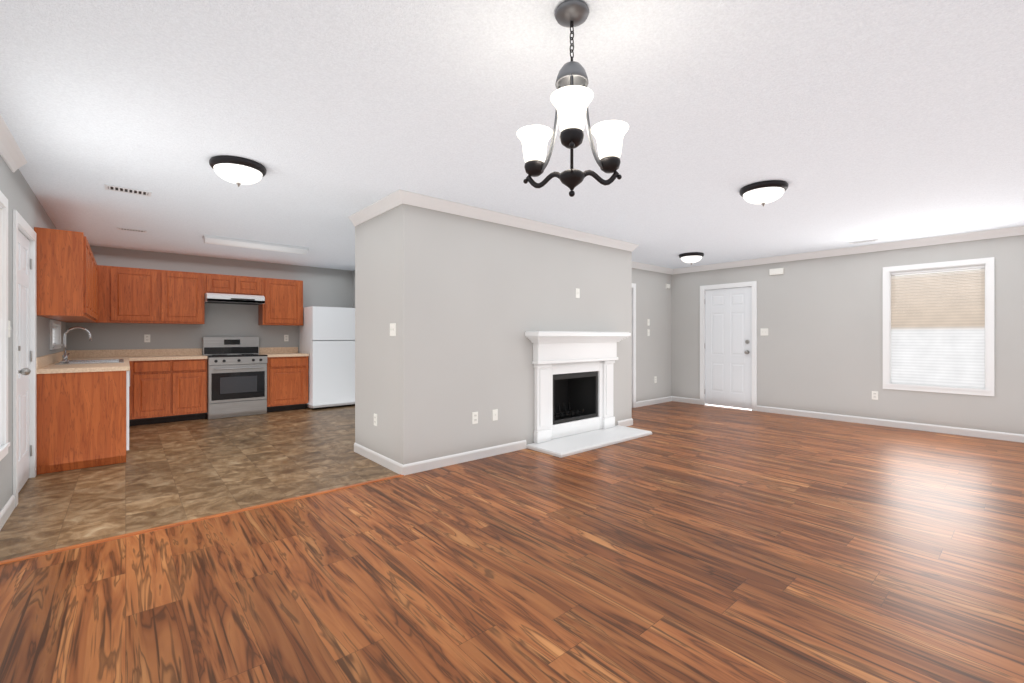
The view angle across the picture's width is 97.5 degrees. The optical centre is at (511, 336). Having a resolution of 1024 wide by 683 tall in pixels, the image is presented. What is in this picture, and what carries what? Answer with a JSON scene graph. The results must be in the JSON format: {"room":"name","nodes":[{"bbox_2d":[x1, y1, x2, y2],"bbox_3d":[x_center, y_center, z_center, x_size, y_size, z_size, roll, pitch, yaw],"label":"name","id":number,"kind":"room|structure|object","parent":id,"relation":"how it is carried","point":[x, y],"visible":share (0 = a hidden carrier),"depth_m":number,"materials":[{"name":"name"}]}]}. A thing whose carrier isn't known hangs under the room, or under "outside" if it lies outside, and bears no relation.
{"room":"living room","nodes":[
{"label":"living room","id":0,"kind":"room"},
{"bbox_2d":[0,155,65,511],"bbox_3d":[-2.392,-0.020,1.768,0.120,2.440,11.240,0,0,-41],"label":"wall","id":1,"kind":"structure","parent":0,"point":[19,194],"depth_m":3.15,"materials":[{"name":"grey paint"}]},
{"bbox_2d":[0,191,9,460],"bbox_3d":[-2.891,-0.065,2.374,0.148,1.660,1.400,0,0,-41],"label":"window","id":2,"kind":"structure","parent":1,"relation":"in","point":[4,444],"depth_m":2.89,"materials":[{"name":"white"}]},
{"bbox_2d":[0,495,14,529],"bbox_3d":[-1.133,1.155,0.408,0.014,0.090,7.235,0,0,-41],"label":"baseboard","id":3,"kind":"structure","parent":1,"relation":"attached to","point":[9,507],"depth_m":2.95,"materials":[{"name":"white"}]},
{"bbox_2d":[8,320,10,336],"bbox_3d":[-3.382,-0.050,3.026,0.013,0.115,0.070,0,0,-41],"label":"light switch","id":4,"kind":"object","parent":1,"relation":"attached to","point":[9,328],"visible":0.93,"depth_m":3.02,"materials":[{"name":"white plastic"}]},
{"bbox_2d":[0,114,26,171],"bbox_3d":[-1.129,-1.194,0.447,0.072,0.092,7.170,0,0,-41],"label":"crown molding","id":5,"kind":"structure","parent":1,"relation":"attached to","point":[12,156],"depth_m":2.87,"materials":[{"name":"white wood"}]},
{"bbox_2d":[18,230,31,492],"bbox_3d":[-3.808,0.191,3.518,0.127,1.995,0.801,0,0,-41],"label":"door","id":6,"kind":"structure","parent":1,"relation":"in","point":[24,360],"depth_m":3.58,"materials":[{"name":"white wood"}]},
{"bbox_2d":[13,210,36,506],"bbox_3d":[-3.849,0.155,3.476,0.138,2.090,0.950,0,0,-41],"label":"door frame","id":7,"kind":"structure","parent":1,"relation":"attached to","point":[23,227],"depth_m":3.66,"materials":[{"name":"white wood"}]},
{"bbox_2d":[36,351,67,366],"bbox_3d":[-5.015,0.235,4.928,0.020,0.099,2.782,0,0,-41],"label":"backsplash","id":8,"kind":"structure","parent":1,"relation":"attached to","point":[42,361],"depth_m":4.45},
{"bbox_2d":[50,320,62,349],"bbox_3d":[-5.151,-0.018,5.001,0.148,0.315,0.880,0,0,-41],"label":"window","id":9,"kind":"structure","parent":1,"relation":"in","point":[55,334],"depth_m":5.19,"materials":[{"name":"white"}]},
{"bbox_2d":[34,227,89,318],"bbox_3d":[-4.172,-0.565,4.182,0.325,0.760,0.523,0,0,-41],"label":"upper cabinet","id":10,"kind":"object","parent":1,"relation":"attached to","point":[76,283],"depth_m":4.00,"materials":[{"name":"brown wood"}]},
{"bbox_2d":[54,319,93,322],"bbox_3d":[-4.729,-0.565,4.829,0.325,0.760,0.616,0,0,-41],"label":"upper cabinet","id":11,"kind":"object","parent":1,"relation":"attached to","point":[63,320],"depth_m":5.24,"materials":[{"name":"brown wood"}]},
{"bbox_2d":[90,248,93,318],"bbox_3d":[-4.435,-0.565,4.488,0.325,0.760,0.576,0,0,-41],"label":"upper cabinet","id":12,"kind":"object","parent":1,"relation":"attached to","point":[91,254],"depth_m":4.86,"materials":[{"name":"brown wood"}]},
{"bbox_2d":[94,258,97,322],"bbox_3d":[-5.035,-0.565,5.186,0.325,0.760,0.616,0,0,-41],"label":"upper cabinet","id":13,"kind":"object","parent":1,"relation":"attached to","point":[95,264],"depth_m":5.59,"materials":[{"name":"brown wood"}]},
{"bbox_2d":[0,405,398,560],"bbox_3d":[-2.934,1.230,5.443,4.090,0.060,4.960,0,0,-41],"label":"floor","id":14,"kind":"structure","parent":0,"point":[167,473],"depth_m":3.82,"materials":[{"name":"tile"}]},
{"bbox_2d":[37,371,131,474],"bbox_3d":[-4.095,0.761,4.328,0.632,0.873,0.646,0,0,-41],"label":"base cabinet","id":15,"kind":"object","parent":14,"relation":"on","point":[88,415],"depth_m":4.08,"materials":[{"name":"brown wood"}]},
{"bbox_2d":[36,359,131,374],"bbox_3d":[-4.578,0.304,4.888,0.630,0.040,2.152,0,0,-41],"label":"countertop","id":16,"kind":"structure","parent":15,"relation":"on","point":[52,369],"depth_m":4.18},
{"bbox_2d":[60,327,91,361],"bbox_3d":[-4.775,0.084,4.931,0.241,0.381,0.263,0,0,-41],"label":"kitchen faucet","id":17,"kind":"object","parent":16,"relation":"on","point":[64,357],"visible":1,"depth_m":4.86,"materials":[{"name":"silver metal"}]},
{"bbox_2d":[55,359,123,364],"bbox_3d":[-4.656,0.355,4.991,0.520,0.158,0.840,0,0,-41],"label":"sink","id":18,"kind":"object","parent":16,"relation":"in","point":[94,361],"visible":0.29,"depth_m":4.97,"materials":[{"name":"silver metal"}]},
{"bbox_2d":[132,359,179,425],"bbox_3d":[-5.064,0.761,6.312,0.551,0.873,0.620,0,0,-41],"label":"base cabinet","id":19,"kind":"object","parent":14,"relation":"on","point":[155,382],"depth_m":6.11,"materials":[{"name":"brown wood"}]},
{"bbox_2d":[92,355,207,358],"bbox_3d":[-5.157,0.304,6.225,1.496,0.040,0.630,0,0,-41],"label":"countertop","id":20,"kind":"structure","parent":19,"relation":"on","point":[93,356],"depth_m":6.29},
{"bbox_2d":[180,359,206,420],"bbox_3d":[-4.778,0.761,6.558,0.486,0.873,0.620,0,0,-41],"label":"base cabinet","id":21,"kind":"object","parent":14,"relation":"on","point":[193,372],"depth_m":6.38,"materials":[{"name":"brown wood"}]},
{"bbox_2d":[203,337,266,418],"bbox_3d":[-4.265,0.604,6.929,0.762,1.188,0.702,0,0,-41],"label":"stove","id":22,"kind":"object","parent":14,"relation":"on","point":[236,376],"visible":0.98,"depth_m":6.75,"materials":[{"name":"silver metal"}]},
{"bbox_2d":[267,355,308,411],"bbox_3d":[-3.774,0.761,7.422,0.614,0.873,0.620,0,0,-41],"label":"base cabinet","id":23,"kind":"object","parent":14,"relation":"on","point":[287,375],"depth_m":7.19,"materials":[{"name":"brown wood"}]},
{"bbox_2d":[276,351,303,354],"bbox_3d":[-3.771,0.304,7.418,0.614,0.040,0.630,0,0,-41],"label":"countertop","id":24,"kind":"structure","parent":23,"relation":"on","point":[277,352],"depth_m":7.48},
{"bbox_2d":[299,306,354,408],"bbox_3d":[-3.160,0.354,7.827,0.816,1.688,0.740,0,0,-41],"label":"refrigerator","id":25,"kind":"object","parent":14,"relation":"on","point":[327,339],"visible":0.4,"depth_m":7.49,"materials":[{"name":"white metal"}]},
{"bbox_2d":[0,474,403,564],"bbox_3d":[-1.859,1.196,3.097,2.420,0.008,0.044,0,0,-41],"label":"threshold strip","id":26,"kind":"object","parent":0,"point":[158,528],"depth_m":2.86,"materials":[{"name":"brown wood"}]},
{"bbox_2d":[66,246,351,354],"bbox_3d":[-4.467,-0.020,7.317,3.970,2.440,0.120,0,0,-41],"label":"wall","id":27,"kind":"structure","parent":0,"point":[325,287],"depth_m":7.03,"materials":[{"name":"grey paint"}]},
{"bbox_2d":[98,265,161,322],"bbox_3d":[-5.345,-0.565,6.265,0.652,0.760,0.325,0,0,-41],"label":"upper cabinet","id":28,"kind":"object","parent":27,"relation":"attached to","point":[125,294],"depth_m":6.15,"materials":[{"name":"brown wood"}]},
{"bbox_2d":[144,334,149,341],"bbox_3d":[-5.293,0.030,6.521,0.070,0.115,0.008,0,0,-41],"label":"electrical outlet","id":29,"kind":"object","parent":27,"relation":"attached to","point":[146,337],"visible":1,"depth_m":6.52,"materials":[{"name":"white plastic"}]},
{"bbox_2d":[68,347,297,358],"bbox_3d":[-4.823,0.235,6.916,2.864,0.099,0.019,0,0,-41],"label":"backsplash","id":30,"kind":"structure","parent":27,"relation":"attached to","point":[263,350],"depth_m":6.59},
{"bbox_2d":[162,270,205,323],"bbox_3d":[-4.894,-0.565,6.653,0.538,0.760,0.325,0,0,-41],"label":"upper cabinet","id":31,"kind":"object","parent":27,"relation":"attached to","point":[183,293],"depth_m":6.54,"materials":[{"name":"brown wood"}]},
{"bbox_2d":[206,273,241,294],"bbox_3d":[-4.517,-0.795,6.977,0.455,0.300,0.325,0,0,-41],"label":"upper cabinet","id":32,"kind":"object","parent":27,"relation":"attached to","point":[215,283],"depth_m":6.87,"materials":[{"name":"brown wood"}]},
{"bbox_2d":[205,293,264,304],"bbox_3d":[-4.339,-0.579,7.015,0.758,0.128,0.497,0,0,-41],"label":"range hood","id":33,"kind":"object","parent":32,"relation":"attached to","point":[216,298],"visible":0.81,"depth_m":6.83,"materials":[{"name":"white metal"}]},
{"bbox_2d":[242,276,265,298],"bbox_3d":[-4.276,-0.795,7.185,0.455,0.300,0.325,0,0,-41],"label":"upper cabinet","id":34,"kind":"object","parent":27,"relation":"attached to","point":[250,285],"depth_m":7.13,"materials":[{"name":"brown wood"}]},
{"bbox_2d":[258,278,302,325],"bbox_3d":[-3.870,-0.565,7.534,0.614,0.760,0.325,0,0,-41],"label":"upper cabinet","id":35,"kind":"object","parent":27,"relation":"attached to","point":[283,306],"depth_m":7.41,"materials":[{"name":"brown wood"}]},
{"bbox_2d":[284,335,288,340],"bbox_3d":[-3.882,0.030,7.734,0.070,0.115,0.008,0,0,-41],"label":"electrical outlet","id":36,"kind":"object","parent":27,"relation":"attached to","point":[286,337],"visible":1,"depth_m":7.73,"materials":[{"name":"white plastic"}]},
{"bbox_2d":[352,270,354,307],"bbox_3d":[-1.739,-0.020,7.098,0.120,2.440,3.770,0,0,-41],"label":"wall","id":37,"kind":"structure","parent":0,"point":[353,288],"depth_m":8.45,"materials":[{"name":"grey paint"}]},
{"bbox_2d":[355,204,631,464],"bbox_3d":[-0.009,-0.020,5.393,3.380,2.440,1.070,0,0,-41],"label":"wall","id":38,"kind":"structure","parent":0,"point":[464,304],"depth_m":4.42,"materials":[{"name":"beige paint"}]},
{"bbox_2d":[348,193,396,225],"bbox_3d":[-1.324,-1.194,4.275,0.072,0.092,1.050,0,0,-41],"label":"crown molding","id":39,"kind":"structure","parent":38,"relation":"attached to","point":[383,205],"depth_m":4.27,"materials":[{"name":"white wood"}]},
{"bbox_2d":[374,413,376,425],"bbox_3d":[-1.310,0.800,4.307,0.008,0.115,0.070,0,0,-41],"label":"outlet","id":40,"kind":"object","parent":38,"relation":"attached to","point":[375,419],"visible":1,"depth_m":4.30,"materials":[{"name":"white plastic"}]},
{"bbox_2d":[354,443,399,473],"bbox_3d":[-1.302,1.155,4.294,0.014,0.090,1.050,0,0,-41],"label":"baseboard","id":41,"kind":"structure","parent":38,"relation":"attached to","point":[376,457],"depth_m":4.25,"materials":[{"name":"white wood"}]},
{"bbox_2d":[390,323,395,335],"bbox_3d":[-1.071,-0.060,4.025,0.013,0.115,0.115,0,0,-41],"label":"light switch","id":42,"kind":"object","parent":38,"relation":"attached to","point":[392,329],"visible":1,"depth_m":4.02,"materials":[{"name":"white plastic"}]},
{"bbox_2d":[400,440,526,474],"bbox_3d":[-0.399,1.155,4.343,1.449,0.090,0.014,0,0,-41],"label":"baseboard","id":43,"kind":"structure","parent":38,"relation":"attached to","point":[406,469],"depth_m":4.26,"materials":[{"name":"white wood"}]},
{"bbox_2d":[472,412,477,423],"bbox_3d":[-0.358,0.795,4.382,0.070,0.115,0.008,0,0,-41],"label":"electrical outlet","id":44,"kind":"object","parent":38,"relation":"attached to","point":[474,417],"visible":1,"depth_m":4.37,"materials":[{"name":"white plastic"}]},
{"bbox_2d":[492,409,497,420],"bbox_3d":[-0.167,0.795,4.542,0.070,0.115,0.013,0,0,-41],"label":"electrical outlet","id":45,"kind":"object","parent":38,"relation":"attached to","point":[494,414],"visible":1,"depth_m":4.54,"materials":[{"name":"white plastic"}]},
{"bbox_2d":[392,189,638,251],"bbox_3d":[0.363,-1.194,4.961,3.524,0.092,0.072,0,0,-41],"label":"crown molding","id":46,"kind":"structure","parent":38,"relation":"attached to","point":[399,197],"depth_m":4.53,"materials":[{"name":"white wood"}]},
{"bbox_2d":[553,371,597,423],"bbox_3d":[0.650,0.728,5.463,0.814,0.579,0.339,0,0,-41],"label":"firebox insert","id":47,"kind":"object","parent":38,"relation":"in","point":[570,376],"visible":0.81,"depth_m":5.45,"materials":[{"name":"black metal"}]},
{"bbox_2d":[576,288,579,297],"bbox_3d":[0.788,-0.515,5.364,0.070,0.115,0.013,0,0,-41],"label":"outlet plate","id":48,"kind":"object","parent":38,"relation":"attached to","point":[577,293],"visible":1,"depth_m":5.36,"materials":[{"name":"white plastic"}]},
{"bbox_2d":[617,418,631,426],"bbox_3d":[1.500,1.155,5.977,0.310,0.090,0.014,0,0,-41],"label":"baseboard","id":49,"kind":"structure","parent":38,"relation":"attached to","point":[628,422],"depth_m":5.98,"materials":[{"name":"white wood"}]},
{"bbox_2d":[0,401,1023,682],"bbox_3d":[2.104,1.230,2.997,8.540,0.060,7.240,0,0,-41],"label":"floor","id":50,"kind":"structure","parent":0,"point":[694,543],"depth_m":2.25,"materials":[{"name":"laminate"}]},
{"bbox_2d":[527,425,651,457],"bbox_3d":[0.931,1.179,5.155,1.625,0.041,0.513,0,0,-41],"label":"hearth","id":51,"kind":"object","parent":50,"relation":"on","point":[565,446],"visible":1,"depth_m":5.00,"materials":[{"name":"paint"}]},
{"bbox_2d":[525,331,630,442],"bbox_3d":[0.824,0.550,5.260,1.630,1.211,0.215,0,0,-41],"label":"fireplace mantel","id":52,"kind":"object","parent":51,"relation":"on","point":[560,352],"visible":1,"depth_m":5.16,"materials":[{"name":"white wood"}]},
{"bbox_2d":[0,0,1023,270],"bbox_3d":[0.800,-1.280,4.513,8.540,0.080,11.240,0,0,-41],"label":"ceiling","id":53,"kind":"structure","parent":0,"point":[880,120],"depth_m":2.52,"materials":[{"name":"white paint"}]},
{"bbox_2d":[104,184,151,196],"bbox_3d":[-3.252,-1.235,3.811,0.300,0.008,0.150,0,0,-41],"label":"ceiling vent","id":54,"kind":"object","parent":53,"relation":"in","point":[127,190],"visible":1,"depth_m":3.80,"materials":[{"name":"white metal"}]},
{"bbox_2d":[117,227,146,232],"bbox_3d":[-4.415,-1.235,5.225,0.260,0.008,0.120,0,0,-41],"label":"ceiling vent","id":55,"kind":"object","parent":53,"relation":"in","point":[134,230],"visible":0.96,"depth_m":5.22,"materials":[{"name":"white metal"}]},
{"bbox_2d":[209,155,266,186],"bbox_3d":[-1.975,-1.159,3.247,0.356,0.161,0.356,0,0,-41],"label":"light","id":56,"kind":"object","parent":53,"relation":"attached to","point":[238,171],"visible":1,"depth_m":3.15,"materials":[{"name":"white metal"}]},
{"bbox_2d":[202,235,308,253],"bbox_3d":[-3.357,-1.197,5.950,1.210,0.084,0.170,0,0,-41],"label":"fluorescent ceiling light","id":57,"kind":"object","parent":53,"relation":"attached to","point":[208,239],"visible":1,"depth_m":5.85,"materials":[{"name":"white plastic"}]},
{"bbox_2d":[517,0,628,196],"bbox_3d":[0.224,-0.885,1.745,0.440,0.707,0.431,0,0,-41],"label":"chandelier","id":58,"kind":"object","parent":53,"relation":"hanging from","point":[572,96],"visible":1,"depth_m":1.72,"materials":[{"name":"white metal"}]},
{"bbox_2d":[679,252,703,264],"bbox_3d":[2.709,-1.159,6.788,0.356,0.161,0.356,0,0,-41],"label":"light","id":59,"kind":"object","parent":53,"relation":"attached to","point":[692,257],"visible":1,"depth_m":6.68,"materials":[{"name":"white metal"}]},
{"bbox_2d":[739,180,787,205],"bbox_3d":[2.089,-1.159,3.736,0.356,0.161,0.356,0,0,-41],"label":"light","id":60,"kind":"object","parent":53,"relation":"attached to","point":[763,193],"visible":1,"depth_m":3.63,"materials":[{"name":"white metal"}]},
{"bbox_2d":[850,239,878,243],"bbox_3d":[4.589,-1.235,5.860,0.100,0.008,0.300,0,0,-41],"label":"ceiling vent","id":61,"kind":"object","parent":53,"relation":"in","point":[864,241],"visible":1,"depth_m":5.84,"materials":[{"name":"white"}]},
{"bbox_2d":[632,268,671,401],"bbox_3d":[1.982,-0.020,7.587,2.500,2.440,0.120,0,0,-41],"label":"wall","id":62,"kind":"structure","parent":0,"point":[654,306],"depth_m":7.96,"materials":[{"name":"beige paint"}]},
{"bbox_2d":[632,283,635,407],"bbox_3d":[1.696,0.155,7.329,0.930,2.090,0.138,0,0,-41],"label":"door frame","id":63,"kind":"structure","parent":62,"relation":"attached to","point":[633,345],"depth_m":7.54,"materials":[{"name":"white wood"}]},
{"bbox_2d":[632,261,671,273],"bbox_3d":[2.014,-1.194,7.488,2.420,0.092,0.072,0,0,-41],"label":"crown molding","id":64,"kind":"structure","parent":62,"relation":"attached to","point":[637,265],"depth_m":7.84,"materials":[{"name":"white wood"}]},
{"bbox_2d":[636,396,671,406],"bbox_3d":[2.529,1.155,7.970,1.170,0.090,0.014,0,0,-41],"label":"baseboard","id":65,"kind":"structure","parent":62,"relation":"attached to","point":[665,399],"depth_m":7.94,"materials":[{"name":"white wood"}]},
{"bbox_2d":[672,235,1023,434],"bbox_3d":[5.296,-0.020,5.743,0.120,2.440,7.240,0,0,-41],"label":"wall","id":66,"kind":"structure","parent":0,"point":[820,347],"depth_m":6.34,"materials":[{"name":"beige paint"}]},
{"bbox_2d":[672,396,699,403],"bbox_3d":[3.155,1.155,8.129,0.014,0.090,0.510,0,0,-41],"label":"baseboard","id":67,"kind":"structure","parent":66,"relation":"attached to","point":[678,399],"depth_m":8.12,"materials":[{"name":"white wood"}]},
{"bbox_2d":[705,287,751,409],"bbox_3d":[3.624,0.196,7.583,0.127,2.006,0.791,0,0,-41],"label":"entry door","id":68,"kind":"structure","parent":66,"relation":"in","point":[728,347],"depth_m":7.58,"materials":[{"name":"white wood"}]},
{"bbox_2d":[700,281,756,410],"bbox_3d":[3.672,0.155,7.617,0.138,2.090,0.940,0,0,-41],"label":"door frame","id":69,"kind":"structure","parent":66,"relation":"attached to","point":[753,284],"depth_m":7.48,"materials":[{"name":"white wood"}]},
{"bbox_2d":[760,328,767,335],"bbox_3d":[4.006,-0.070,7.139,0.013,0.115,0.115,0,0,-41],"label":"light switch","id":70,"kind":"object","parent":66,"relation":"attached to","point":[763,331],"visible":1,"depth_m":7.14,"materials":[{"name":"white plastic"}]},
{"bbox_2d":[769,268,783,274],"bbox_3d":[4.118,-1.010,6.998,0.027,0.100,0.200,0,0,-41],"label":"box","id":71,"kind":"object","parent":66,"relation":"attached to","point":[777,271],"visible":0.93,"depth_m":6.99,"materials":[{"name":"white plastic"}]},
{"bbox_2d":[672,226,1023,273],"bbox_3d":[5.194,-1.194,5.714,0.072,0.092,6.910,0,0,-41],"label":"crown molding","id":72,"kind":"structure","parent":66,"relation":"attached to","point":[1019,230],"depth_m":6.10,"materials":[{"name":"white wood"}]},
{"bbox_2d":[872,391,877,399],"bbox_3d":[4.915,0.800,6.087,0.008,0.115,0.070,0,0,-41],"label":"outlet","id":73,"kind":"object","parent":66,"relation":"attached to","point":[874,395],"visible":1,"depth_m":6.08,"materials":[{"name":"white plastic"}]},
{"bbox_2d":[757,405,1023,442],"bbox_3d":[5.721,1.155,5.145,0.014,0.090,5.480,0,0,-41],"label":"baseboard","id":74,"kind":"structure","parent":66,"relation":"attached to","point":[855,419],"depth_m":5.87,"materials":[{"name":"white wood"}]},
{"bbox_2d":[883,257,993,395],"bbox_3d":[5.340,-0.113,5.668,0.148,1.625,1.020,0,0,-41],"label":"window","id":75,"kind":"structure","parent":66,"relation":"in","point":[938,327],"depth_m":5.62,"materials":[{"name":"white"}]}
]}

